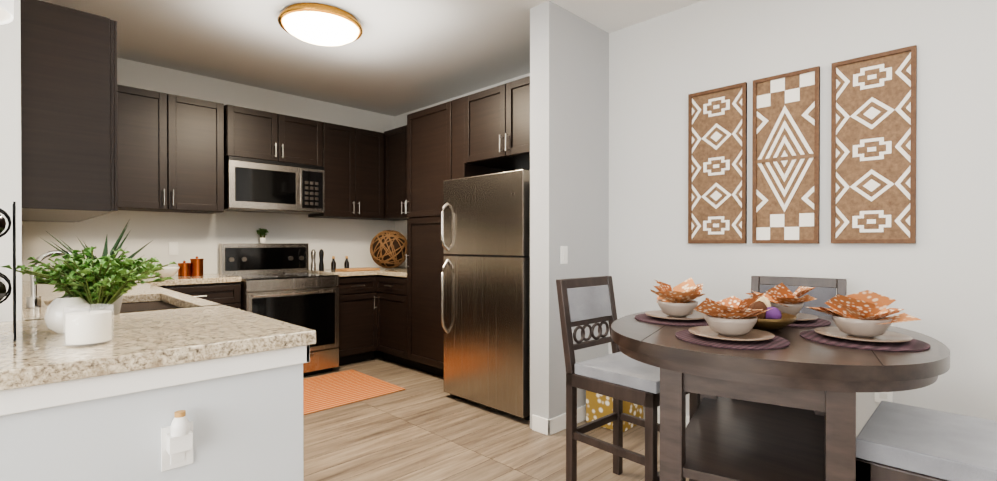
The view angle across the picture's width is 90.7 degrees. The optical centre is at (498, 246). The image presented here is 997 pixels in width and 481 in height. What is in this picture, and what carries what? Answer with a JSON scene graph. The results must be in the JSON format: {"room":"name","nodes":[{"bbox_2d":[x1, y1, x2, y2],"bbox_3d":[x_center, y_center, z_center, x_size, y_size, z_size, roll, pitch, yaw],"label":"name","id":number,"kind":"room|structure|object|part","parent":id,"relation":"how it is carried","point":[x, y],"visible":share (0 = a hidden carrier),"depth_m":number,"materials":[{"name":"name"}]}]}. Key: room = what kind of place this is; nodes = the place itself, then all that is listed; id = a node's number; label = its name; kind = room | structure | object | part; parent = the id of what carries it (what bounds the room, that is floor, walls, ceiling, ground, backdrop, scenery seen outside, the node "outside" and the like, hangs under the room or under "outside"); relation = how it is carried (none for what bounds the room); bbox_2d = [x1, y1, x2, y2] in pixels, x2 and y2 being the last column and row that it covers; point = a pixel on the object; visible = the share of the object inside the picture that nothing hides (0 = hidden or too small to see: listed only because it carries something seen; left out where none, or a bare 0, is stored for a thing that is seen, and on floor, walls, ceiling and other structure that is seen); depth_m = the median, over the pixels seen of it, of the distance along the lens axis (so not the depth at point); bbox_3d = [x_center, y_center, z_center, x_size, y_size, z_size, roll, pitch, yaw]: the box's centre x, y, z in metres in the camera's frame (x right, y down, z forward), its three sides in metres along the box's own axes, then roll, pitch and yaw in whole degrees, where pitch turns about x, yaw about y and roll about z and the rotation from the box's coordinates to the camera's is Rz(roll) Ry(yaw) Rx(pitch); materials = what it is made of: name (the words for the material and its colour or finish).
{"room":"kitchen","nodes":[
{"label":"kitchen","id":0,"kind":"room"},
{"bbox_2d":[0,0,21,321],"bbox_3d":[-2.706,-0.175,2.675,2.600,2.750,0.120,0,0,45],"label":"wall","id":1,"kind":"structure","parent":0,"point":[10,113],"depth_m":1.78,"materials":[{"name":"white paint"}]},
{"bbox_2d":[22,220,83,221],"bbox_3d":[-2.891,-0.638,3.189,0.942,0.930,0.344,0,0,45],"label":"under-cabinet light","id":2,"kind":"object","parent":1,"relation":"attached to","point":[22,220],"depth_m":3.33,"materials":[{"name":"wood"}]},
{"bbox_2d":[20,0,123,219],"bbox_3d":[-2.307,-0.635,2.607,0.943,0.930,0.344,0,0,45],"label":"upper cabinet","id":3,"kind":"object","parent":1,"relation":"attached to","point":[97,140],"depth_m":2.28,"materials":[{"name":"brown wood"}]},
{"bbox_2d":[22,57,394,280],"bbox_3d":[-3.345,-0.182,3.961,0.120,2.750,7.400,0,0,45],"label":"wall","id":4,"kind":"structure","parent":0,"point":[200,235],"depth_m":4.57,"materials":[{"name":"white paint"}]},
{"bbox_2d":[120,85,179,211],"bbox_3d":[-2.948,-0.773,4.013,0.357,0.950,0.479,0,0,45],"label":"upper cabinet","id":5,"kind":"object","parent":4,"relation":"attached to","point":[151,118],"depth_m":3.95,"materials":[{"name":"brown wood"}]},
{"bbox_2d":[169,242,177,254],"bbox_3d":[-2.869,0.020,4.349,0.006,0.116,0.072,0,0,45],"label":"outlet","id":6,"kind":"object","parent":4,"relation":"attached to","point":[173,248],"visible":1,"depth_m":4.35,"materials":[{"name":"white plastic"}]},
{"bbox_2d":[180,96,227,213],"bbox_3d":[-2.693,-0.774,4.269,0.357,0.950,0.479,0,0,45],"label":"upper cabinet","id":7,"kind":"object","parent":4,"relation":"attached to","point":[203,123],"depth_m":4.20,"materials":[{"name":"brown wood"}]},
{"bbox_2d":[228,105,287,162],"bbox_3d":[-2.334,-1.024,4.628,0.357,0.455,0.499,0,0,45],"label":"upper cabinet","id":8,"kind":"object","parent":4,"relation":"attached to","point":[252,133],"depth_m":4.51,"materials":[{"name":"brown wood"}]},
{"bbox_2d":[224,156,324,214],"bbox_3d":[-2.173,-0.562,4.739,0.432,0.460,0.874,0,0,45],"label":"microwave","id":9,"kind":"object","parent":8,"relation":"attached to","point":[259,185],"visible":0.96,"depth_m":4.57,"materials":[{"name":"silver metal"}]},
{"bbox_2d":[288,116,323,166],"bbox_3d":[-2.065,-1.025,4.898,0.357,0.455,0.499,0,0,45],"label":"upper cabinet","id":10,"kind":"object","parent":4,"relation":"attached to","point":[305,136],"depth_m":4.84,"materials":[{"name":"brown wood"}]},
{"bbox_2d":[308,122,347,218],"bbox_3d":[-1.741,-0.780,5.224,0.357,0.950,0.409,0,0,45],"label":"upper cabinet","id":11,"kind":"object","parent":4,"relation":"attached to","point":[335,136],"depth_m":5.06,"materials":[{"name":"brown wood"}]},
{"bbox_2d":[348,127,379,219],"bbox_3d":[-1.514,-0.781,5.429,0.389,0.950,0.437,0,0,45],"label":"upper cabinet","id":12,"kind":"object","parent":4,"relation":"attached to","point":[363,145],"depth_m":5.29,"materials":[{"name":"brown wood"}]},
{"bbox_2d":[40,0,702,116],"bbox_3d":[-0.646,-1.582,1.264,9.100,0.080,7.400,0,0,45],"label":"ceiling","id":13,"kind":"structure","parent":0,"point":[398,57],"depth_m":3.78,"materials":[{"name":"white paint"}]},
{"bbox_2d":[0,0,13,24],"bbox_3d":[-1.388,-1.074,1.216,0.270,0.934,0.270,0,0,45],"label":"pendant lamp","id":14,"kind":"object","parent":13,"relation":"hanging from","point":[6,11],"visible":1,"depth_m":1.29,"materials":[{"name":"white"}]},
{"bbox_2d":[277,3,362,45],"bbox_3d":[-1.215,-1.491,3.384,0.554,0.124,0.554,0,0,45],"label":"ceiling lamp","id":15,"kind":"object","parent":13,"relation":"attached to","point":[320,24],"visible":1,"depth_m":3.25,"materials":[{"name":"gold metal"}]},
{"bbox_2d":[395,73,529,266],"bbox_3d":[-0.161,-0.188,4.967,2.970,2.750,0.120,0,0,45],"label":"wall","id":16,"kind":"structure","parent":0,"point":[401,225],"depth_m":5.79,"materials":[{"name":"white paint"}]},
{"bbox_2d":[380,125,407,219],"bbox_3d":[-1.003,-0.791,5.409,0.481,0.970,0.431,0,0,45],"label":"upper cabinet","id":17,"kind":"object","parent":16,"relation":"attached to","point":[393,143],"depth_m":5.37,"materials":[{"name":"brown wood"}]},
{"bbox_2d":[303,351,688,480],"bbox_3d":[-0.646,1.238,1.280,9.100,0.060,7.400,0,0,45],"label":"floor","id":18,"kind":"structure","parent":0,"point":[423,426],"depth_m":3.01,"materials":[{"name":"brown wood"}]},
{"bbox_2d":[0,345,309,480],"bbox_3d":[-1.633,0.764,1.237,0.953,0.889,1.950,0,0,45],"label":"half wall","id":19,"kind":"structure","parent":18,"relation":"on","point":[244,413],"depth_m":1.31,"materials":[{"name":"white paint"}]},
{"bbox_2d":[161,410,192,471],"bbox_3d":[-0.856,0.522,1.323,0.055,0.158,0.074,0,0,45],"label":"outlet","id":20,"kind":"object","parent":19,"relation":"attached to","point":[176,443],"visible":1,"depth_m":1.31,"materials":[{"name":"white plastic"}]},
{"bbox_2d":[120,275,415,368],"bbox_3d":[-1.499,0.748,3.892,2.594,0.890,3.294,0,0,45],"label":"base cabinet","id":21,"kind":"object","parent":18,"relation":"on","point":[372,313],"visible":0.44,"depth_m":4.88,"materials":[{"name":"black wood"}]},
{"bbox_2d":[0,267,406,390],"bbox_3d":[-1.614,0.386,3.085,3.567,0.246,4.597,0,0,45],"label":"kitchen casework top","id":22,"kind":"object","parent":21,"relation":"on","point":[189,329],"visible":0.79,"depth_m":1.50,"materials":[{"name":"stone"}]},
{"bbox_2d":[0,202,15,339],"bbox_3d":[-1.468,0.071,1.388,0.310,0.400,0.155,0,0,45],"label":"wine rack","id":23,"kind":"object","parent":22,"relation":"on","point":[3,292],"visible":1,"depth_m":1.42,"materials":[{"name":"black metal"}]},
{"bbox_2d":[26,250,71,307],"bbox_3d":[-2.002,0.142,2.227,0.119,0.250,0.195,0,0,45],"label":"faucet","id":24,"kind":"object","parent":22,"relation":"on","point":[33,299],"visible":0.73,"depth_m":2.14,"materials":[{"name":"silver metal"}]},
{"bbox_2d":[63,304,113,346],"bbox_3d":[-1.149,0.219,1.383,0.110,0.104,0.110,0,0,45],"label":"candle jar","id":25,"kind":"object","parent":22,"relation":"on","point":[92,327],"visible":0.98,"depth_m":1.35,"materials":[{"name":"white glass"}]},
{"bbox_2d":[1,246,175,333],"bbox_3d":[-1.326,0.135,1.626,0.425,0.271,0.449,0,0,45],"label":"plant","id":26,"kind":"object","parent":22,"relation":"on","point":[83,281],"visible":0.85,"depth_m":1.56,"materials":[{"name":"green plant"}]},
{"bbox_2d":[41,219,152,314],"bbox_3d":[-1.569,0.077,1.954,0.407,0.381,0.374,0,0,45],"label":"spiky plant","id":27,"kind":"object","parent":22,"relation":"on","point":[116,304],"visible":0.27,"depth_m":1.95,"materials":[{"name":"green plant"}]},
{"bbox_2d":[155,266,179,277],"bbox_3d":[-2.745,0.214,4.055,0.206,0.085,0.206,0,0,45],"label":"bowl","id":28,"kind":"object","parent":22,"relation":"on","point":[168,271],"visible":0.71,"depth_m":4.01,"materials":[{"name":"white ceramic"}]},
{"bbox_2d":[178,256,203,275],"bbox_3d":[-2.646,0.171,4.239,0.102,0.168,0.194,0,0,45],"label":"copper canisters","id":29,"kind":"object","parent":22,"relation":"on","point":[194,267],"visible":1,"depth_m":4.22,"materials":[{"name":"brown metal"}]},
{"bbox_2d":[311,249,315,270],"bbox_3d":[-1.881,0.141,5.007,0.047,0.220,0.048,0,0,45],"label":"grinder","id":30,"kind":"object","parent":22,"relation":"on","point":[313,253],"depth_m":4.99,"materials":[{"name":"silver metal"}]},
{"bbox_2d":[319,249,323,270],"bbox_3d":[-1.821,0.140,5.067,0.047,0.220,0.048,0,0,45],"label":"grinder","id":31,"kind":"object","parent":22,"relation":"on","point":[321,262],"depth_m":5.05,"materials":[{"name":"black metal"}]},
{"bbox_2d":[331,256,335,269],"bbox_3d":[-1.728,0.177,5.160,0.051,0.145,0.052,0,0,45],"label":"grinder","id":32,"kind":"object","parent":22,"relation":"on","point":[333,264],"depth_m":5.14,"materials":[{"name":"black metal"}]},
{"bbox_2d":[344,256,348,267],"bbox_3d":[-1.622,0.176,5.267,0.051,0.145,0.052,0,0,45],"label":"grinder","id":33,"kind":"object","parent":22,"relation":"on","point":[346,264],"depth_m":5.25,"materials":[{"name":"black metal"}]},
{"bbox_2d":[335,267,379,270],"bbox_3d":[-1.473,0.241,5.162,0.240,0.018,0.384,0,0,45],"label":"cutting board","id":34,"kind":"object","parent":22,"relation":"on","point":[353,269],"visible":1,"depth_m":5.12,"materials":[{"name":"brown wood"}]},
{"bbox_2d":[370,230,406,267],"bbox_3d":[-1.185,0.032,5.365,0.421,0.421,0.418,0,0,45],"label":"decorative orb","id":35,"kind":"object","parent":22,"relation":"on","point":[388,248],"visible":0.98,"depth_m":5.23,"materials":[{"name":"brown wicker"}]},
{"bbox_2d":[219,243,338,375],"bbox_3d":[-2.047,0.581,4.620,0.774,1.215,0.820,0,0,45],"label":"range","id":36,"kind":"object","parent":18,"relation":"on","point":[280,281],"visible":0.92,"depth_m":4.55,"materials":[{"name":"silver metal"}]},
{"bbox_2d":[256,228,268,242],"bbox_3d":[-2.313,-0.102,4.834,0.125,0.148,0.116,0,0,45],"label":"plant","id":37,"kind":"object","parent":36,"relation":"on","point":[262,238],"visible":1,"depth_m":4.82,"materials":[{"name":"green plant"}]},
{"bbox_2d":[303,369,404,414],"bbox_3d":[-1.468,1.186,4.018,0.890,0.010,1.080,0,0,45],"label":"rug","id":38,"kind":"object","parent":18,"relation":"on","point":[328,391],"visible":0.52,"depth_m":4.06,"materials":[{"name":"orange fabric"}]},
{"bbox_2d":[406,76,529,376],"bbox_3d":[-0.026,-0.029,4.270,1.786,2.440,0.672,0,0,45],"label":"tall cabinet","id":39,"kind":"object","parent":18,"relation":"on","point":[485,132],"visible":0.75,"depth_m":4.36,"materials":[{"name":"black wood"}]},
{"bbox_2d":[441,168,529,419],"bbox_3d":[0.144,0.332,3.870,0.845,1.722,0.927,0,0,45],"label":"refrigerator","id":40,"kind":"object","parent":18,"relation":"on","point":[485,276],"visible":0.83,"depth_m":3.53,"materials":[{"name":"grey metal"}]},
{"bbox_2d":[586,391,642,431],"bbox_3d":[0.786,1.045,3.339,0.280,0.300,0.280,0,0,45],"label":"storage bin","id":41,"kind":"object","parent":18,"relation":"on","point":[598,406],"visible":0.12,"depth_m":3.25,"materials":[{"name":"fabric"}]},
{"bbox_2d":[556,276,699,480],"bbox_3d":[0.611,0.681,2.342,0.419,1.039,0.531,0,0,-42],"label":"dining chair","id":42,"kind":"object","parent":18,"relation":"on","point":[618,376],"visible":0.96,"depth_m":2.34,"materials":[{"name":"brown wood"}]},
{"bbox_2d":[611,310,949,480],"bbox_3d":[0.930,0.750,1.768,1.019,0.911,1.054,0,0,45],"label":"dining table","id":43,"kind":"object","parent":18,"relation":"on","point":[788,413],"visible":0.67,"depth_m":1.47,"materials":[{"name":"brown wood"}]},
{"bbox_2d":[635,278,708,325],"bbox_3d":[0.718,0.210,1.976,0.330,0.165,0.330,0,0,45],"label":"place setting","id":44,"kind":"object","parent":43,"relation":"on","point":[678,304],"visible":0.92,"depth_m":1.93,"materials":[{"name":"brown"}]},
{"bbox_2d":[675,292,789,349],"bbox_3d":[0.740,0.217,1.574,0.330,0.156,0.330,0,0,45],"label":"place setting","id":45,"kind":"object","parent":43,"relation":"on","point":[731,321],"visible":1,"depth_m":1.52,"materials":[{"name":"brown"}]},
{"bbox_2d":[743,296,796,329],"bbox_3d":[0.930,0.236,1.765,0.240,0.116,0.240,0,0,45],"label":"centerpiece","id":46,"kind":"object","parent":43,"relation":"on","point":[774,318],"visible":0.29,"depth_m":1.69,"materials":[{"name":"brown metal"}]},
{"bbox_2d":[746,283,830,326],"bbox_3d":[1.121,0.215,1.956,0.330,0.157,0.330,0,0,45],"label":"place setting","id":47,"kind":"object","parent":43,"relation":"on","point":[782,297],"visible":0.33,"depth_m":1.90,"materials":[{"name":"brown fabric"}]},
{"bbox_2d":[800,290,929,350],"bbox_3d":[1.143,0.213,1.553,0.330,0.165,0.330,0,0,45],"label":"place setting","id":48,"kind":"object","parent":43,"relation":"on","point":[861,320],"visible":0.98,"depth_m":1.50,"materials":[{"name":"brown"}]},
{"bbox_2d":[751,276,846,316],"bbox_3d":[1.392,0.681,2.350,0.418,1.039,0.532,0,0,37],"label":"dining chair","id":49,"kind":"object","parent":18,"relation":"on","point":[823,291],"visible":0.08,"depth_m":2.48,"materials":[{"name":"brown wood"}]},
{"bbox_2d":[856,401,996,480],"bbox_3d":[1.581,0.878,1.184,1.132,0.660,0.500,0,0,45],"label":"bench","id":50,"kind":"object","parent":18,"relation":"on","point":[898,442],"visible":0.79,"depth_m":1.37,"materials":[{"name":"white fabric"}]},
{"bbox_2d":[530,1,608,428],"bbox_3d":[0.626,-0.180,3.540,0.160,2.750,1.030,0,0,45],"label":"wall","id":51,"kind":"structure","parent":0,"point":[569,129],"depth_m":3.22,"materials":[{"name":"grey paint"}]},
{"bbox_2d":[560,246,567,263],"bbox_3d":[0.431,0.057,3.224,0.010,0.116,0.072,0,0,45],"label":"light switch","id":52,"kind":"object","parent":51,"relation":"attached to","point":[563,254],"visible":1,"depth_m":3.22,"materials":[{"name":"white plastic"}]},
{"bbox_2d":[532,405,688,435],"bbox_3d":[2.344,1.156,1.588,5.300,0.100,0.704,0,0,45],"label":"baseboard","id":53,"kind":"structure","parent":51,"relation":"attached to","point":[549,427],"depth_m":3.18,"materials":[{"name":"white wood"}]},
{"bbox_2d":[609,0,996,436],"bbox_3d":[2.671,-0.170,1.817,5.170,2.750,0.146,0,0,45],"label":"wall","id":54,"kind":"structure","parent":0,"point":[938,278],"depth_m":2.66,"materials":[{"name":"white paint"}]},
{"bbox_3d":[1.347,-0.495,3.047,0.347,0.955,0.022,0,0,45],"label":"framed artwork","id":55,"kind":"part","parent":54,"relation":"part of"},
{"bbox_3d":[1.615,-0.493,2.780,0.334,0.955,0.022,0,0,45],"label":"framed artwork","id":56,"kind":"part","parent":54,"relation":"part of"},
{"bbox_3d":[1.895,-0.492,2.501,0.345,0.955,0.022,0,0,45],"label":"framed artwork","id":57,"kind":"part","parent":54,"relation":"part of"},
{"bbox_2d":[874,392,892,401],"bbox_3d":[1.938,0.731,2.480,0.072,0.116,0.008,0,0,45],"label":"outlet","id":58,"kind":"object","parent":54,"relation":"attached to","point":[883,396],"visible":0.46,"depth_m":2.48,"materials":[{"name":"white plastic"}]}
]}

